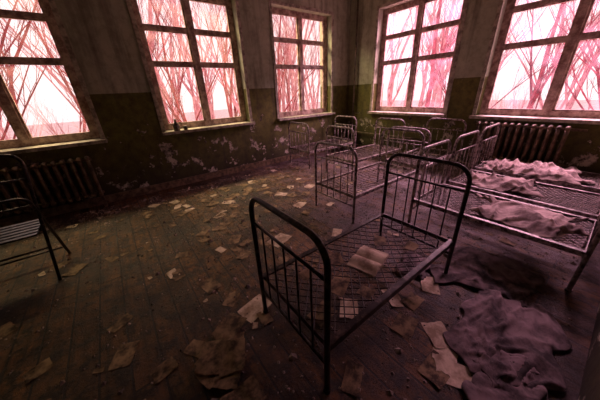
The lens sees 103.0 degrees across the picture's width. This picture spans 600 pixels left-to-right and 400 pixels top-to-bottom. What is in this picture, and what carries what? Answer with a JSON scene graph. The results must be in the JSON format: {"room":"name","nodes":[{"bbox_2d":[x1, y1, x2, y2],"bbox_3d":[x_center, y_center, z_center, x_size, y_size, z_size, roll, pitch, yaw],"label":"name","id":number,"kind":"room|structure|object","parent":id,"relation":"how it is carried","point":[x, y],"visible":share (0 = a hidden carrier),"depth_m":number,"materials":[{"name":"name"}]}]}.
{"room":"dormitory","nodes":[
{"label":"dormitory","id":0,"kind":"room"},
{"bbox_2d":[0,0,350,218],"bbox_3d":[-1.986,-2.277,4.557,8.870,3.750,0.420,-20,29,-33],"label":"wall","id":1,"kind":"structure","parent":0,"point":[136,154],"depth_m":4.33,"materials":[{"name":"paint"}]},
{"bbox_2d":[0,0,99,149],"bbox_3d":[-4.018,-1.776,3.052,1.700,2.180,0.095,-20,29,-33],"label":"frame","id":2,"kind":"object","parent":1,"relation":"attached to","point":[8,105],"visible":0.95,"depth_m":3.35,"materials":[{"name":"paint"}]},
{"bbox_2d":[0,0,107,154],"bbox_3d":[-3.917,-1.732,2.926,1.840,2.285,0.270,-20,29,-33],"label":"window","id":3,"kind":"structure","parent":1,"relation":"in","point":[102,139],"depth_m":3.43,"materials":[{"name":"white paint"}]},
{"bbox_2d":[0,142,345,227],"bbox_3d":[-1.938,-0.503,5.028,8.450,0.130,0.025,-20,29,-33],"label":"baseboard","id":4,"kind":"structure","parent":1,"relation":"attached to","point":[66,208],"depth_m":4.33,"materials":[{"name":"paint"}]},
{"bbox_2d":[131,0,246,130],"bbox_3d":[-1.931,-2.523,4.476,1.690,2.180,0.095,-20,29,-33],"label":"frame","id":5,"kind":"object","parent":1,"relation":"attached to","point":[196,64],"visible":0.99,"depth_m":4.42,"materials":[{"name":"paint"}]},
{"bbox_2d":[126,0,254,135],"bbox_3d":[-1.829,-2.479,4.350,1.830,2.285,0.270,-20,29,-33],"label":"window","id":6,"kind":"structure","parent":1,"relation":"in","point":[129,5],"depth_m":4.39,"materials":[{"name":"white paint"}]},
{"bbox_2d":[173,119,182,130],"bbox_3d":[-2.242,-1.376,4.369,0.161,0.200,0.110,-20,29,-33],"label":"flask","id":7,"kind":"object","parent":6,"relation":"on","point":[176,126],"visible":1,"depth_m":4.33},
{"bbox_2d":[272,7,326,116],"bbox_3d":[0.014,-3.219,5.803,1.680,2.180,0.095,-20,29,-33],"label":"frame","id":8,"kind":"object","parent":1,"relation":"attached to","point":[298,16],"visible":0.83,"depth_m":5.82,"materials":[{"name":"paint"}]},
{"bbox_2d":[268,0,334,120],"bbox_3d":[0.116,-3.175,5.677,1.820,2.285,0.270,-20,29,-33],"label":"window","id":9,"kind":"structure","parent":1,"relation":"in","point":[270,2],"depth_m":5.48,"materials":[{"name":"white paint"}]},
{"bbox_2d":[0,148,599,399],"bbox_3d":[-0.297,0.351,3.275,9.070,0.120,5.950,-20,29,-33],"label":"floor","id":10,"kind":"structure","parent":0,"point":[111,304],"depth_m":2.07,"materials":[{"name":"wood"}]},
{"bbox_2d":[0,154,70,280],"bbox_3d":[-2.770,0.232,2.194,0.718,1.221,0.575,-20,29,-33],"label":"folding chair","id":11,"kind":"object","parent":10,"relation":"on","point":[12,233],"visible":1,"depth_m":2.23,"materials":[{"name":"metal"}]},
{"bbox_2d":[0,156,107,217],"bbox_3d":[-3.917,-0.047,3.372,1.765,0.842,0.172,-20,29,-33],"label":"radiator","id":12,"kind":"object","parent":10,"relation":"on","point":[16,170],"visible":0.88,"depth_m":3.48,"materials":[{"name":"metal"}]},
{"bbox_2d":[0,158,516,399],"bbox_3d":[0.029,0.186,3.380,6.229,0.063,4.979,-20,29,-33],"label":"scattered papers","id":13,"kind":"object","parent":10,"relation":"on","point":[220,364],"visible":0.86,"depth_m":1.73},
{"bbox_2d":[0,153,596,399],"bbox_3d":[-0.201,0.342,3.108,7.639,0.028,5.036,-20,29,-33],"label":"debris","id":14,"kind":"object","parent":10,"relation":"on","point":[293,356],"visible":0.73,"depth_m":2.81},
{"bbox_2d":[288,115,356,168],"bbox_3d":[0.577,-1.485,5.887,1.562,0.987,0.774,-20,29,-33],"label":"bed","id":15,"kind":"object","parent":10,"relation":"on","point":[309,144],"visible":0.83,"depth_m":5.78,"materials":[{"name":"grey metal"}]},
{"bbox_2d":[249,153,471,394],"bbox_3d":[0.509,0.321,1.845,1.532,1.047,0.754,-20,29,-33],"label":"bed","id":16,"kind":"object","parent":10,"relation":"on","point":[330,342],"visible":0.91,"depth_m":1.64,"materials":[{"name":"metal"}]},
{"bbox_2d":[298,235,418,299],"bbox_3d":[0.519,0.485,1.890,1.034,0.016,0.529,-20,29,-33],"label":"loose papers","id":17,"kind":"object","parent":16,"relation":"on","point":[339,285],"visible":0.94,"depth_m":1.75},
{"bbox_2d":[346,245,388,277],"bbox_3d":[0.550,0.473,1.921,0.230,0.034,0.320,16,30,35],"label":"open notebook","id":18,"kind":"object","parent":16,"relation":"on","point":[367,260],"visible":1,"depth_m":1.89,"materials":[{"name":"paper"}]},
{"bbox_2d":[325,118,404,180],"bbox_3d":[1.373,-1.130,5.022,1.562,0.987,0.774,-19,29,-31],"label":"bed","id":19,"kind":"object","parent":10,"relation":"on","point":[333,155],"visible":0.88,"depth_m":4.96,"materials":[{"name":"grey metal"}]},
{"bbox_2d":[314,128,424,223],"bbox_3d":[1.056,-0.473,3.607,1.562,0.987,0.774,-20,29,-33],"label":"bed","id":20,"kind":"object","parent":10,"relation":"on","point":[354,195],"visible":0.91,"depth_m":3.46,"materials":[{"name":"grey metal"}]},
{"bbox_2d":[351,0,439,141],"bbox_3d":[2.170,-2.867,5.418,0.042,3.750,2.442,-20,29,-33],"label":"pipe","id":21,"kind":"object","parent":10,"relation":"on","point":[357,0],"visible":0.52,"depth_m":6.04,"materials":[{"name":"metal"}]},
{"bbox_2d":[395,251,429,279],"bbox_3d":[1.119,0.622,2.319,0.304,0.051,0.415,14,29,33],"label":"rag","id":22,"kind":"object","parent":10,"relation":"on","point":[422,275],"visible":0.57,"depth_m":2.30,"materials":[{"name":"fabric"}]},
{"bbox_2d":[383,118,466,187],"bbox_3d":[2.391,-0.971,4.563,1.492,0.987,0.774,-21,30,-34],"label":"bed","id":23,"kind":"object","parent":10,"relation":"on","point":[429,120],"visible":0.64,"depth_m":4.48,"materials":[{"name":"grey metal"}]},
{"bbox_2d":[429,246,544,307],"bbox_3d":[1.673,0.646,2.181,0.857,0.061,0.781,16,30,35],"label":"blanket","id":24,"kind":"object","parent":10,"relation":"on","point":[471,267],"visible":0.94,"depth_m":2.13,"materials":[{"name":"fabric"}]},
{"bbox_2d":[407,139,599,292],"bbox_3d":[2.065,-0.014,2.491,0.804,0.987,1.442,-20,30,-33],"label":"bed","id":25,"kind":"object","parent":10,"relation":"on","point":[591,242],"visible":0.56,"depth_m":2.37,"materials":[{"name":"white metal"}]},
{"bbox_2d":[470,193,589,238],"bbox_3d":[2.186,0.120,2.354,0.715,0.107,0.920,-23,31,-38],"label":"blanket","id":26,"kind":"object","parent":25,"relation":"on","point":[541,222],"visible":1,"depth_m":2.26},
{"bbox_2d":[443,288,571,390],"bbox_3d":[1.432,0.901,1.644,0.936,0.066,0.626,-23,31,-38],"label":"blanket","id":27,"kind":"object","parent":10,"relation":"on","point":[532,332],"visible":0.94,"depth_m":1.62,"materials":[{"name":"fabric"}]},
{"bbox_2d":[461,337,547,399],"bbox_3d":[1.188,1.047,1.374,0.452,0.050,0.538,11,28,28],"label":"blanket","id":28,"kind":"object","parent":27,"relation":"on","point":[482,386],"visible":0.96,"depth_m":1.38,"materials":[{"name":"fabric"}]},
{"bbox_2d":[440,130,599,223],"bbox_3d":[2.769,-0.261,2.961,0.804,0.987,1.442,-19,29,-32],"label":"bed","id":29,"kind":"object","parent":10,"relation":"on","point":[457,181],"visible":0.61,"depth_m":2.88,"materials":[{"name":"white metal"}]},
{"bbox_2d":[465,171,544,197],"bbox_3d":[2.667,-0.264,3.131,0.838,0.116,0.700,18,31,38],"label":"blanket","id":30,"kind":"object","parent":29,"relation":"on","point":[521,185],"visible":0.91,"depth_m":3.04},
{"bbox_2d":[467,121,587,183],"bbox_3d":[3.722,-0.814,4.108,0.172,0.962,1.385,-20,29,-33],"label":"radiator","id":31,"kind":"object","parent":10,"relation":"on","point":[479,124],"visible":0.72,"depth_m":3.96,"materials":[{"name":"metal"}]},
{"bbox_2d":[472,123,599,213],"bbox_3d":[3.507,-0.530,3.476,0.804,0.987,1.442,-20,30,-33],"label":"bed","id":32,"kind":"object","parent":10,"relation":"on","point":[585,186],"visible":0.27,"depth_m":3.51,"materials":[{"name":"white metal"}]},
{"bbox_2d":[478,158,595,185],"bbox_3d":[3.404,-0.489,3.511,0.823,0.152,1.279,-24,32,-39],"label":"blanket","id":33,"kind":"object","parent":32,"relation":"on","point":[550,171],"visible":1,"depth_m":3.39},
{"bbox_2d":[346,0,599,184],"bbox_3d":[3.111,-2.601,4.733,0.420,3.750,5.330,-20,29,-33],"label":"wall","id":34,"kind":"structure","parent":0,"point":[581,150],"depth_m":4.72,"materials":[{"name":"paint"}]},
{"bbox_2d":[367,0,468,116],"bbox_3d":[2.408,-3.059,5.181,0.270,2.285,1.940,-20,29,-33],"label":"window","id":35,"kind":"structure","parent":34,"relation":"in","point":[466,4],"depth_m":5.11,"materials":[{"name":"white paint"}]},
{"bbox_2d":[376,0,464,112],"bbox_3d":[2.542,-3.100,5.274,0.095,2.180,1.800,-20,29,-33],"label":"frame","id":36,"kind":"object","parent":34,"relation":"attached to","point":[420,29],"visible":0.91,"depth_m":5.28,"materials":[{"name":"paint"}]},
{"bbox_2d":[349,144,598,192],"bbox_3d":[3.022,-0.888,5.351,0.025,0.130,5.305,-20,29,-33],"label":"baseboard","id":37,"kind":"structure","parent":34,"relation":"attached to","point":[357,145],"depth_m":5.47,"materials":[{"name":"paint"}]},
{"bbox_2d":[469,0,599,124],"bbox_3d":[3.882,-2.324,3.407,0.270,2.285,2.020,-20,29,-33],"label":"window","id":38,"kind":"structure","parent":34,"relation":"in","point":[500,5],"depth_m":4.01,"materials":[{"name":"white paint"}]},
{"bbox_2d":[479,0,599,118],"bbox_3d":[4.015,-2.365,3.500,0.095,2.180,1.880,-20,29,-33],"label":"frame","id":39,"kind":"object","parent":34,"relation":"attached to","point":[572,40],"visible":1,"depth_m":3.75,"materials":[{"name":"paint"}]},
{"bbox_2d":[578,302,599,399],"bbox_3d":[1.368,-0.535,0.369,9.070,3.750,0.200,-20,29,-33],"label":"wall","id":40,"kind":"structure","parent":0,"point":[590,385],"depth_m":1.33,"materials":[{"name":"paint"}]},
{"label":"outside","id":41,"kind":"structure","parent":0,"visible":0},
{"bbox_2d":[0,100,599,139],"bbox_3d":[-2.007,-1.953,11.168,90.000,0.300,80.000,-20,29,-33],"label":"ground","id":42,"kind":"structure","parent":41,"point":[595,103],"depth_m":29.49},
{"bbox_2d":[0,24,19,119],"bbox_3d":[-11.448,-5.578,7.062,5.491,10.525,4.197,-13,26,-21],"label":"bare tree","id":43,"kind":"object","parent":42,"relation":"on","point":[2,24],"visible":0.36,"depth_m":7.68,"materials":[{"name":"red plant"}]},
{"bbox_2d":[0,6,21,139],"bbox_3d":[-15.576,-8.854,10.771,4.905,13.791,3.454,-19,29,-32],"label":"bare tree","id":44,"kind":"object","parent":42,"relation":"on","point":[1,127],"visible":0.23,"depth_m":12.33,"materials":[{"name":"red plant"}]},
{"bbox_2d":[0,0,37,108],"bbox_3d":[-7.082,-5.662,5.577,5.448,11.523,3.630,-3,24,0],"label":"bare tree","id":45,"kind":"object","parent":42,"relation":"on","point":[9,72],"visible":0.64,"depth_m":6.21,"materials":[{"name":"red plant"}]},
{"bbox_2d":[0,0,39,140],"bbox_3d":[-7.902,-5.884,7.074,4.372,10.797,4.875,-10,25,-16],"label":"bare tree","id":46,"kind":"object","parent":42,"relation":"on","point":[9,20],"visible":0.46,"depth_m":6.95,"materials":[{"name":"red plant"}]},
{"bbox_2d":[2,25,52,138],"bbox_3d":[-9.218,-5.293,5.030,5.997,11.494,4.583,2,25,9],"label":"bare tree","id":47,"kind":"object","parent":42,"relation":"on","point":[36,82],"visible":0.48,"depth_m":6.89,"materials":[{"name":"red plant"}]},
{"bbox_2d":[8,1,58,54],"bbox_3d":[-6.857,-6.703,7.260,3.645,12.019,4.889,9,27,24],"label":"bare tree","id":48,"kind":"object","parent":42,"relation":"on","point":[8,1],"visible":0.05,"depth_m":7.41,"materials":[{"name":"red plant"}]},
{"bbox_2d":[7,56,68,134],"bbox_3d":[-9.607,-3.312,8.910,1.627,4.730,2.095,-3,24,0],"label":"bare shrub","id":49,"kind":"object","parent":42,"relation":"on","point":[45,122],"visible":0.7,"depth_m":9.12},
{"bbox_2d":[24,84,51,136],"bbox_3d":[-8.295,-2.337,7.608,1.432,3.913,1.267,19,32,39],"label":"bare shrub","id":50,"kind":"object","parent":42,"relation":"on","point":[24,84],"visible":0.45,"depth_m":7.50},
{"bbox_2d":[0,0,76,99],"bbox_3d":[-9.620,-8.724,8.516,4.520,14.905,6.063,6,26,18],"label":"bare tree","id":51,"kind":"object","parent":42,"relation":"on","point":[5,21],"visible":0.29,"depth_m":9.66,"materials":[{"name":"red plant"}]},
{"bbox_2d":[0,0,82,116],"bbox_3d":[-8.262,-6.754,6.670,4.524,12.720,3.186,-16,28,-28],"label":"bare tree","id":52,"kind":"object","parent":42,"relation":"on","point":[38,67],"visible":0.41,"depth_m":8.00,"materials":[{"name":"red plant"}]},
{"bbox_2d":[8,0,82,117],"bbox_3d":[-6.245,-4.325,5.616,4.069,9.011,3.649,3,25,13],"label":"bare tree","id":53,"kind":"object","parent":42,"relation":"on","point":[23,2],"visible":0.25,"depth_m":6.35,"materials":[{"name":"red plant"}]},
{"bbox_2d":[33,102,66,134],"bbox_3d":[-10.317,-3.169,10.104,1.294,3.537,1.145,-7,25,-9],"label":"bare shrub","id":54,"kind":"object","parent":42,"relation":"on","point":[33,102],"visible":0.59,"depth_m":10.03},
{"bbox_2d":[39,9,89,132],"bbox_3d":[-6.729,-4.961,8.004,3.335,8.235,3.718,-18,29,-30],"label":"bare tree","id":55,"kind":"object","parent":42,"relation":"on","point":[83,119],"visible":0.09,"depth_m":7.60,"materials":[{"name":"red plant"}]},
{"bbox_2d":[53,103,88,131],"bbox_3d":[-6.370,-2.161,7.177,1.383,3.779,1.224,-6,25,-7],"label":"bare shrub","id":56,"kind":"object","parent":42,"relation":"on","point":[64,103],"visible":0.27,"depth_m":6.93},
{"bbox_2d":[7,0,155,84],"bbox_3d":[-7.460,-6.510,6.675,4.863,12.195,6.362,0,25,5],"label":"bare tree","id":57,"kind":"object","parent":42,"relation":"on","point":[61,69],"visible":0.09,"depth_m":5.99,"materials":[{"name":"red plant"}]},
{"bbox_2d":[139,0,163,53],"bbox_3d":[-6.128,-8.537,8.716,4.274,14.094,5.733,-8,25,-12],"label":"bare tree","id":58,"kind":"object","parent":42,"relation":"on","point":[149,1],"visible":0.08,"depth_m":9.79,"materials":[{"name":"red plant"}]},
{"bbox_2d":[147,5,169,122],"bbox_3d":[-9.439,-10.293,12.494,4.384,14.455,5.880,-23,31,-37],"label":"bare tree","id":59,"kind":"object","parent":42,"relation":"on","point":[154,5],"visible":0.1,"depth_m":14.18,"materials":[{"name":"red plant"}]},
{"bbox_2d":[137,1,181,71],"bbox_3d":[-5.971,-6.005,10.029,3.434,8.372,3.234,-7,25,-9],"label":"bare tree","id":60,"kind":"object","parent":42,"relation":"on","point":[169,1],"visible":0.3,"depth_m":9.74,"materials":[{"name":"red plant"}]},
{"bbox_2d":[139,0,184,118],"bbox_3d":[-7.654,-9.243,9.508,6.299,14.891,6.437,-9,25,-13],"label":"bare tree","id":61,"kind":"object","parent":42,"relation":"on","point":[180,44],"visible":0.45,"depth_m":10.03,"materials":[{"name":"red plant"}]},
{"bbox_2d":[147,0,179,59],"bbox_3d":[-6.537,-8.975,9.598,6.150,14.228,6.019,-14,27,-23],"label":"bare tree","id":62,"kind":"object","parent":42,"relation":"on","point":[166,40],"visible":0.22,"depth_m":9.31,"materials":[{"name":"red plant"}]},
{"bbox_2d":[138,0,191,122],"bbox_3d":[-7.085,-8.538,11.055,3.065,12.239,4.352,7,26,20],"label":"bare tree","id":63,"kind":"object","parent":42,"relation":"on","point":[166,107],"visible":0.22,"depth_m":11.98,"materials":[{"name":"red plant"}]},
{"bbox_2d":[141,2,206,102],"bbox_3d":[-6.429,-9.643,13.086,5.307,12.546,5.423,15,30,34],"label":"bare tree","id":64,"kind":"object","parent":42,"relation":"on","point":[195,2],"visible":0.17,"depth_m":14.55,"materials":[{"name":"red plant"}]},
{"bbox_2d":[149,0,200,122],"bbox_3d":[-4.655,-6.200,10.018,3.501,8.645,3.903,-15,27,-25],"label":"bare tree","id":65,"kind":"object","parent":42,"relation":"on","point":[183,73],"visible":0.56,"depth_m":9.55,"materials":[{"name":"red plant"}]},
{"bbox_2d":[162,58,195,121],"bbox_3d":[-4.532,-3.424,9.314,1.429,4.156,1.840,-20,30,-33],"label":"bare shrub","id":66,"kind":"object","parent":42,"relation":"on","point":[187,58],"visible":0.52,"depth_m":9.44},
{"bbox_2d":[142,0,220,111],"bbox_3d":[-5.728,-9.289,11.655,3.941,12.996,5.286,16,30,35],"label":"bare tree","id":67,"kind":"object","parent":42,"relation":"on","point":[183,82],"visible":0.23,"depth_m":12.90,"materials":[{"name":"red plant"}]},
{"bbox_2d":[140,0,229,121],"bbox_3d":[-4.595,-6.208,6.639,5.961,11.425,4.556,17,31,37],"label":"bare tree","id":68,"kind":"object","parent":42,"relation":"on","point":[172,87],"visible":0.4,"depth_m":8.32,"materials":[{"name":"red plant"}]},
{"bbox_2d":[156,0,217,118],"bbox_3d":[-6.138,-9.352,12.660,3.734,12.314,5.009,-10,25,-15],"label":"bare tree","id":69,"kind":"object","parent":42,"relation":"on","point":[211,57],"visible":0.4,"depth_m":13.61,"materials":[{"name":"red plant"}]},
{"bbox_2d":[155,0,220,120],"bbox_3d":[-4.574,-8.226,9.612,4.496,12.643,3.167,9,27,23],"label":"bare tree","id":70,"kind":"object","parent":42,"relation":"on","point":[192,85],"visible":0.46,"depth_m":10.26,"materials":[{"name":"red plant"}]},
{"bbox_2d":[171,2,230,119],"bbox_3d":[-5.471,-9.722,12.640,5.489,12.975,5.609,20,33,41],"label":"bare tree","id":71,"kind":"object","parent":42,"relation":"on","point":[200,117],"visible":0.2,"depth_m":12.43,"materials":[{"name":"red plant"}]},
{"bbox_2d":[166,0,239,113],"bbox_3d":[-2.322,-8.246,6.926,6.237,14.745,6.374,9,27,24],"label":"bare tree","id":72,"kind":"object","parent":42,"relation":"on","point":[234,102],"visible":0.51,"depth_m":9.87,"materials":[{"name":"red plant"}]},
{"bbox_2d":[191,1,274,116],"bbox_3d":[-2.554,-7.332,11.267,4.474,9.463,2.981,1,25,8],"label":"bare tree","id":73,"kind":"object","parent":42,"relation":"on","point":[229,70],"visible":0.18,"depth_m":11.05,"materials":[{"name":"red plant"}]},
{"bbox_2d":[196,4,276,116],"bbox_3d":[-1.787,-6.944,9.038,4.070,10.539,4.322,-20,29,-33],"label":"bare tree","id":74,"kind":"object","parent":42,"relation":"on","point":[231,81],"visible":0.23,"depth_m":10.14,"materials":[{"name":"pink plant"}]},
{"bbox_2d":[197,2,289,116],"bbox_3d":[-2.009,-6.076,7.534,3.948,10.222,4.192,-4,24,-2],"label":"bare tree","id":75,"kind":"object","parent":42,"relation":"on","point":[219,28],"visible":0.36,"depth_m":8.82,"materials":[{"name":"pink plant"}]},
{"bbox_2d":[209,7,319,111],"bbox_3d":[-0.601,-8.585,8.630,7.179,13.760,5.487,-6,25,-8],"label":"bare tree","id":76,"kind":"object","parent":42,"relation":"on","point":[278,49],"visible":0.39,"depth_m":10.42,"materials":[{"name":"red plant"}]},
{"bbox_2d":[272,14,295,111],"bbox_3d":[-0.679,-11.669,14.864,4.317,14.235,5.791,-7,25,-9],"label":"bare tree","id":77,"kind":"object","parent":42,"relation":"on","point":[293,35],"visible":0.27,"depth_m":16.17,"materials":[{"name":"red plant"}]},
{"bbox_2d":[273,15,294,71],"bbox_3d":[-1.715,-9.965,15.376,4.458,10.794,3.650,8,27,23],"label":"bare tree","id":78,"kind":"object","parent":42,"relation":"on","point":[275,15],"visible":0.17,"depth_m":15.04,"materials":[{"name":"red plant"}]},
{"bbox_2d":[274,17,304,110],"bbox_3d":[-0.302,-11.002,14.627,3.998,13.182,5.362,-10,25,-15],"label":"bare tree","id":79,"kind":"object","parent":42,"relation":"on","point":[303,22],"visible":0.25,"depth_m":15.56,"materials":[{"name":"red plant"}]},
{"bbox_2d":[275,17,309,110],"bbox_3d":[-0.683,-7.097,11.119,3.654,9.022,4.074,-24,32,-39],"label":"bare tree","id":80,"kind":"object","parent":42,"relation":"on","point":[283,52],"visible":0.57,"depth_m":12.47,"materials":[{"name":"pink plant"}]},
{"bbox_2d":[273,14,315,110],"bbox_3d":[0.049,-11.759,15.105,4.287,14.137,5.750,1,25,9],"label":"bare tree","id":81,"kind":"object","parent":42,"relation":"on","point":[304,38],"visible":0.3,"depth_m":16.46,"materials":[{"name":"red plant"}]},
{"bbox_2d":[275,16,316,110],"bbox_3d":[-0.883,-10.127,13.822,5.005,12.305,3.731,-9,25,-14],"label":"bare tree","id":82,"kind":"object","parent":42,"relation":"on","point":[283,21],"visible":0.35,"depth_m":15.10,"materials":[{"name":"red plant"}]},
{"bbox_2d":[273,17,318,105],"bbox_3d":[-1.799,-12.940,17.563,6.112,14.449,6.246,-23,31,-37],"label":"bare tree","id":83,"kind":"object","parent":42,"relation":"on","point":[305,86],"visible":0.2,"depth_m":19.10,"materials":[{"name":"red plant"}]},
{"bbox_2d":[279,23,319,101],"bbox_3d":[-0.109,-12.854,20.682,3.898,11.526,4.760,16,30,35],"label":"bare tree","id":84,"kind":"object","parent":42,"relation":"on","point":[305,23],"visible":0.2,"depth_m":20.78,"materials":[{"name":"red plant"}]},
{"bbox_2d":[285,20,319,108],"bbox_3d":[-0.613,-11.519,16.232,5.437,12.853,5.556,-3,24,-1],"label":"bare tree","id":85,"kind":"object","parent":42,"relation":"on","point":[304,60],"visible":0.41,"depth_m":16.52,"materials":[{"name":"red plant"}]},
{"bbox_2d":[306,20,319,108],"bbox_3d":[1.652,-13.094,17.016,3.718,14.844,5.279,-2,24,2],"label":"bare tree","id":86,"kind":"object","parent":42,"relation":"on","point":[316,36],"visible":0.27,"depth_m":18.38,"materials":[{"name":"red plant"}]},
{"bbox_2d":[385,7,413,68],"bbox_3d":[5.444,-10.501,14.872,3.910,11.562,4.775,-22,31,-36],"label":"bare tree","id":87,"kind":"object","parent":42,"relation":"on","point":[388,59],"visible":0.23,"depth_m":14.67,"materials":[{"name":"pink plant"}]},
{"bbox_2d":[387,5,442,105],"bbox_3d":[5.678,-9.529,12.077,3.665,12.087,4.917,-23,31,-37],"label":"bare tree","id":88,"kind":"object","parent":42,"relation":"on","point":[393,70],"visible":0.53,"depth_m":12.85,"materials":[{"name":"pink plant"}]},
{"bbox_2d":[403,0,450,106],"bbox_3d":[5.742,-9.664,9.838,3.551,14.177,5.042,-6,25,-8],"label":"bare tree","id":89,"kind":"object","parent":42,"relation":"on","point":[450,0],"visible":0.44,"depth_m":11.05,"materials":[{"name":"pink plant"}]},
{"bbox_2d":[399,0,459,106],"bbox_3d":[7.211,-9.534,12.728,3.862,11.420,4.716,8,26,22],"label":"bare tree","id":90,"kind":"object","parent":42,"relation":"on","point":[424,74],"visible":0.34,"depth_m":13.66,"materials":[{"name":"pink plant"}]},
{"bbox_2d":[410,5,460,94],"bbox_3d":[5.665,-6.375,9.288,3.913,8.667,3.510,13,29,31],"label":"bare tree","id":91,"kind":"object","parent":42,"relation":"on","point":[437,80],"visible":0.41,"depth_m":9.10,"materials":[{"name":"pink plant"}]},
{"bbox_2d":[414,0,457,106],"bbox_3d":[7.857,-8.882,13.118,4.069,9.852,3.332,-8,25,-12],"label":"bare tree","id":92,"kind":"object","parent":42,"relation":"on","point":[435,83],"visible":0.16,"depth_m":14.03,"materials":[{"name":"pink plant"}]},
{"bbox_2d":[413,2,458,102],"bbox_3d":[5.463,-6.119,10.004,3.087,7.623,3.442,13,29,31],"label":"bare tree","id":93,"kind":"object","parent":42,"relation":"on","point":[443,81],"visible":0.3,"depth_m":10.15,"materials":[{"name":"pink plant"}]},
{"bbox_2d":[424,0,457,106],"bbox_3d":[8.861,-12.167,14.775,5.851,14.383,4.362,-18,28,-30],"label":"bare tree","id":94,"kind":"object","parent":42,"relation":"on","point":[439,0],"visible":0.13,"depth_m":15.31,"materials":[{"name":"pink plant"}]},
{"bbox_2d":[424,0,460,106],"bbox_3d":[5.225,-6.988,6.492,3.814,12.107,5.725,-6,25,-8],"label":"bare tree","id":95,"kind":"object","parent":42,"relation":"on","point":[433,73],"visible":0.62,"depth_m":8.21,"materials":[{"name":"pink plant"}]},
{"bbox_2d":[417,0,519,106],"bbox_3d":[6.068,-8.638,9.308,5.252,12.718,4.301,0,25,7],"label":"bare tree","id":96,"kind":"object","parent":42,"relation":"on","point":[439,90],"visible":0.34,"depth_m":10.31,"materials":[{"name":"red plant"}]},
{"bbox_2d":[445,0,542,56],"bbox_3d":[5.743,-6.408,8.089,3.974,9.689,3.742,13,29,30],"label":"bare tree","id":97,"kind":"object","parent":42,"relation":"on","point":[445,0],"visible":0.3,"depth_m":7.35,"materials":[{"name":"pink plant"}]},
{"bbox_2d":[455,0,533,36],"bbox_3d":[10.683,-11.742,13.006,6.067,14.916,4.523,7,26,21],"label":"bare tree","id":98,"kind":"object","parent":42,"relation":"on","point":[460,3],"visible":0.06,"depth_m":12.86,"materials":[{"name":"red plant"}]},
{"bbox_2d":[489,42,515,107],"bbox_3d":[7.922,-4.140,9.710,1.063,4.028,0.896,20,33,40],"label":"bare shrub","id":99,"kind":"object","parent":42,"relation":"on","point":[515,42],"visible":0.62,"depth_m":9.72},
{"bbox_2d":[445,4,572,107],"bbox_3d":[7.414,-7.233,8.859,4.150,10.408,5.430,-5,25,-6],"label":"bare tree","id":100,"kind":"object","parent":42,"relation":"on","point":[572,4],"visible":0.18,"depth_m":9.10,"materials":[{"name":"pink plant"}]},
{"bbox_2d":[509,69,524,107],"bbox_3d":[11.100,-5.400,12.222,0.882,3.968,1.047,10,28,27],"label":"bare shrub","id":101,"kind":"object","parent":42,"relation":"on","point":[521,69],"visible":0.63,"depth_m":12.25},
{"bbox_2d":[498,0,549,71],"bbox_3d":[12.625,-10.470,14.427,4.644,11.246,3.804,10,28,27],"label":"bare tree","id":102,"kind":"object","parent":42,"relation":"on","point":[509,52],"visible":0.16,"depth_m":14.29,"materials":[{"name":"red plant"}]},
{"bbox_2d":[507,0,577,107],"bbox_3d":[9.131,-8.068,8.382,5.277,12.208,5.164,7,26,21],"label":"bare tree","id":103,"kind":"object","parent":42,"relation":"on","point":[561,45],"visible":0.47,"depth_m":10.42,"materials":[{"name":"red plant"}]},
{"bbox_2d":[510,0,599,108],"bbox_3d":[7.991,-6.304,8.430,3.700,9.021,3.484,14,29,32],"label":"bare tree","id":104,"kind":"object","parent":42,"relation":"on","point":[532,14],"visible":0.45,"depth_m":8.70,"materials":[{"name":"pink plant"}]},
{"bbox_2d":[525,0,599,109],"bbox_3d":[7.269,-5.349,6.781,3.943,8.734,3.537,1,25,8],"label":"bare tree","id":105,"kind":"object","parent":42,"relation":"on","point":[593,63],"visible":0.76,"depth_m":6.57,"materials":[{"name":"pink plant"}]},
{"bbox_2d":[526,1,599,108],"bbox_3d":[8.674,-6.542,6.079,3.570,11.334,5.359,-8,25,-11],"label":"bare tree","id":106,"kind":"object","parent":42,"relation":"on","point":[536,91],"visible":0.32,"depth_m":7.91,"materials":[{"name":"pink plant"}]},
{"bbox_2d":[539,44,598,108],"bbox_3d":[9.956,-4.284,9.331,1.968,4.443,1.528,-19,29,-32],"label":"bare shrub","id":107,"kind":"object","parent":42,"relation":"on","point":[598,44],"visible":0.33,"depth_m":9.15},
{"bbox_2d":[544,0,599,83],"bbox_3d":[13.136,-9.731,9.683,4.180,13.786,5.608,16,30,35],"label":"bare tree","id":108,"kind":"object","parent":42,"relation":"on","point":[598,13],"visible":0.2,"depth_m":11.20,"materials":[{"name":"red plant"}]},
{"bbox_2d":[550,2,598,82],"bbox_3d":[13.902,-11.233,12.277,6.199,14.341,6.066,-14,27,-23],"label":"bare tree","id":109,"kind":"object","parent":42,"relation":"on","point":[586,46],"visible":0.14,"depth_m":11.83,"materials":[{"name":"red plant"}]},
{"bbox_2d":[550,19,599,109],"bbox_3d":[13.623,-8.537,10.176,3.772,11.155,4.607,-16,28,-27],"label":"bare tree","id":110,"kind":"object","parent":42,"relation":"on","point":[570,103],"visible":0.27,"depth_m":11.62,"materials":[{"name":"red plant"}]},
{"bbox_2d":[551,0,599,76],"bbox_3d":[8.764,-5.532,4.337,4.359,10.931,5.703,-7,25,-10],"label":"bare tree","id":111,"kind":"object","parent":42,"relation":"on","point":[581,59],"visible":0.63,"depth_m":6.32,"materials":[{"name":"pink plant"}]},
{"bbox_2d":[559,2,599,108],"bbox_3d":[14.886,-10.518,10.754,5.041,14.175,3.550,-22,31,-36],"label":"bare tree","id":112,"kind":"object","parent":42,"relation":"on","point":[584,64],"visible":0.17,"depth_m":12.95,"materials":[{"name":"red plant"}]},
{"bbox_2d":[567,2,599,92],"bbox_3d":[9.055,-6.322,6.029,4.365,10.946,5.711,14,29,32],"label":"bare tree","id":113,"kind":"object","parent":42,"relation":"on","point":[597,45],"visible":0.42,"depth_m":7.61,"materials":[{"name":"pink plant"}]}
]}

